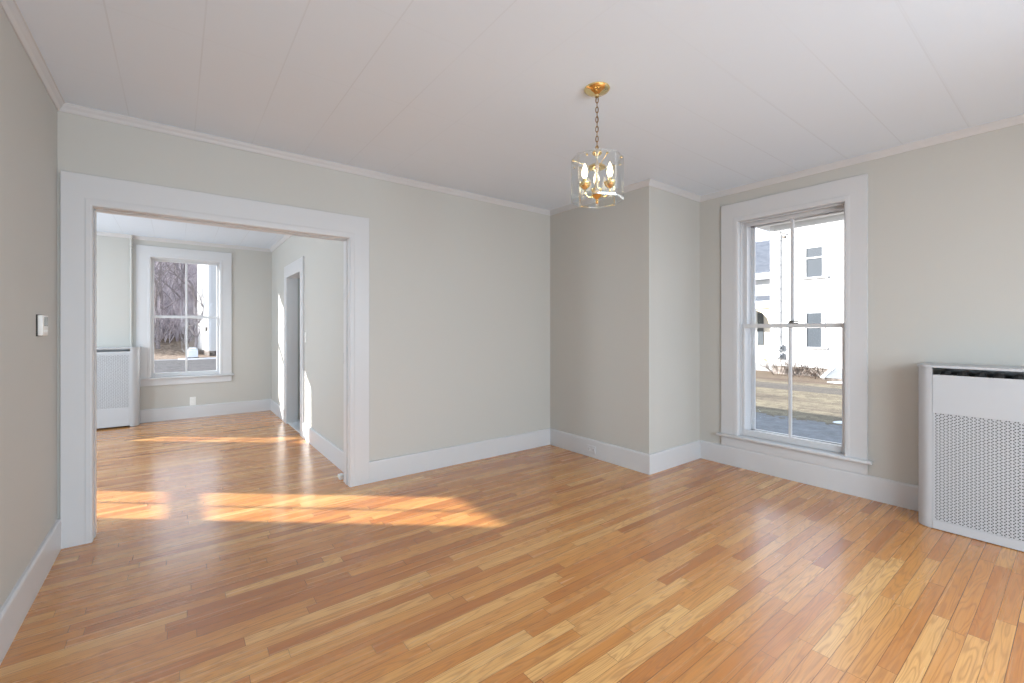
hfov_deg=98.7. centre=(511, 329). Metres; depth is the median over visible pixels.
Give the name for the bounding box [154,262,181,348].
bare tree
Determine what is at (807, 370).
bare shrub
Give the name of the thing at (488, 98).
ceiling
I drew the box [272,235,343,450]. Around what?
wall
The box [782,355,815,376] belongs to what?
bare shrub
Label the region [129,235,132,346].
pipe
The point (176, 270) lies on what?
bare tree
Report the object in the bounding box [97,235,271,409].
wall
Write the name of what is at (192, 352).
utility box
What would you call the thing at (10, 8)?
crown molding
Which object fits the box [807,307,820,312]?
shade
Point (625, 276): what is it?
wall
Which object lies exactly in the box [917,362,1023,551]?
radiator cover
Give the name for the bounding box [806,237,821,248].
shade
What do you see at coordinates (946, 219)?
wall
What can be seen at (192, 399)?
wall outlet
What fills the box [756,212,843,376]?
house
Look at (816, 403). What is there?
ground
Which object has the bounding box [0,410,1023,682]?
floor
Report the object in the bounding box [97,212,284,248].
ceiling
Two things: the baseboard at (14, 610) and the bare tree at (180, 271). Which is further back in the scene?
the bare tree at (180, 271)
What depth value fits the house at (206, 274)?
34.29 m
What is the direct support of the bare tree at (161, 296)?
on the ground
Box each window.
[136,245,233,386]
[716,173,872,474]
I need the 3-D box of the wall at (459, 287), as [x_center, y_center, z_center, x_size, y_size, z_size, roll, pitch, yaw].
[-1.677,-0.080,3.192,6.753,2.600,0.130,0,0,-37]
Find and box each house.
[197,264,215,355]
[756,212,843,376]
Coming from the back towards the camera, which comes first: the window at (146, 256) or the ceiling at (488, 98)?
the window at (146, 256)
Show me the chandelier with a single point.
(595, 89)
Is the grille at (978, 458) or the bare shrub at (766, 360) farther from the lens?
the bare shrub at (766, 360)
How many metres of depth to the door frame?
5.75 m
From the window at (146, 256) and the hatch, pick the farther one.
the hatch
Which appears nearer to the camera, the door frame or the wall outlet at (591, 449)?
the wall outlet at (591, 449)
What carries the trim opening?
attached to the wall at (459, 287)
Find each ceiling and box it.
[15,0,1023,209]
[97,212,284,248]
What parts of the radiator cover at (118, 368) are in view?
panel, panel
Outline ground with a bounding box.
[154,274,841,442]
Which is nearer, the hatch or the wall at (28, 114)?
the wall at (28, 114)
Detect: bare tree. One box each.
[154,261,196,329]
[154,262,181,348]
[154,262,196,312]
[160,262,196,309]
[174,263,179,298]
[179,279,203,347]
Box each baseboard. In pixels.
[0,519,60,664]
[140,399,270,422]
[270,399,343,471]
[369,428,549,482]
[550,428,918,510]
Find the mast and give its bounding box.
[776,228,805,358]
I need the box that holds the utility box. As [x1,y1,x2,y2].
[187,348,198,357]
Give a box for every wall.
[0,6,56,608]
[57,111,549,518]
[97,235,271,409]
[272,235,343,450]
[298,278,299,418]
[550,186,699,453]
[700,123,1023,485]
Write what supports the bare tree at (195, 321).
on the ground
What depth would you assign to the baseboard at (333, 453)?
4.37 m
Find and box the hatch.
[820,367,841,380]
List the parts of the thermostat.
plate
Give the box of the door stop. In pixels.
[338,473,343,479]
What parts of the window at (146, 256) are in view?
sash, sash, storm frame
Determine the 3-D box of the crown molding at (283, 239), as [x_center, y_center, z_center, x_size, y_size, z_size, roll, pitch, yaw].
[-3.975,-1.208,3.995,3.777,0.043,3.938,0,0,-37]
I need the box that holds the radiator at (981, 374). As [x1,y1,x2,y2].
[940,370,1023,379]
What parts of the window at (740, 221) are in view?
sash, sash, storm frame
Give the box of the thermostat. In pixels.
[36,314,47,335]
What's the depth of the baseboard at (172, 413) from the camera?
6.17 m
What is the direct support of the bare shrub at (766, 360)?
on the ground
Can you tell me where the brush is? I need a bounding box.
[154,261,196,342]
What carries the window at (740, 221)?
in the wall at (946, 219)
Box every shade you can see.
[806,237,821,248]
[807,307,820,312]
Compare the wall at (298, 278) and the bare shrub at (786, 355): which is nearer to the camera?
the wall at (298, 278)
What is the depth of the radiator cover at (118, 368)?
5.46 m
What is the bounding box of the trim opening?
[60,170,368,548]
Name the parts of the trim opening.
casing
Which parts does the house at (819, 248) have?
pane, pane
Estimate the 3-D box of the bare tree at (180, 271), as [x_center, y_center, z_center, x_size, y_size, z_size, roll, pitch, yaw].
[-29.260,-4.399,39.100,8.197,10.178,4.789,0,0,-15]
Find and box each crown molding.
[0,0,1023,215]
[97,231,291,251]
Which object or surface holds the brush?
on the ground
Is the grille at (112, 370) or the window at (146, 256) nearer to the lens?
the grille at (112, 370)
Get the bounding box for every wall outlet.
[190,397,195,405]
[587,444,595,453]
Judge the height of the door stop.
0.040 m
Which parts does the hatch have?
frame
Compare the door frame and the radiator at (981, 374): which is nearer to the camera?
the radiator at (981, 374)
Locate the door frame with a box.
[284,256,303,437]
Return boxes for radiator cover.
[97,346,140,428]
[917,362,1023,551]
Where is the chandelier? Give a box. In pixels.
[571,82,623,207]
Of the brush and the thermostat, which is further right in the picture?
the brush
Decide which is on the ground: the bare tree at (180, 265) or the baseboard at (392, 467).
the bare tree at (180, 265)
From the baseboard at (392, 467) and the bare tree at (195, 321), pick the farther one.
the bare tree at (195, 321)
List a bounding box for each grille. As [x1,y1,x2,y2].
[97,355,128,409]
[933,413,1023,541]
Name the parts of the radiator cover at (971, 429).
panel, panel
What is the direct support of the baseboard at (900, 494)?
attached to the wall at (946, 219)
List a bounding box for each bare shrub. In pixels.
[760,356,787,375]
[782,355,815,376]
[805,361,824,378]

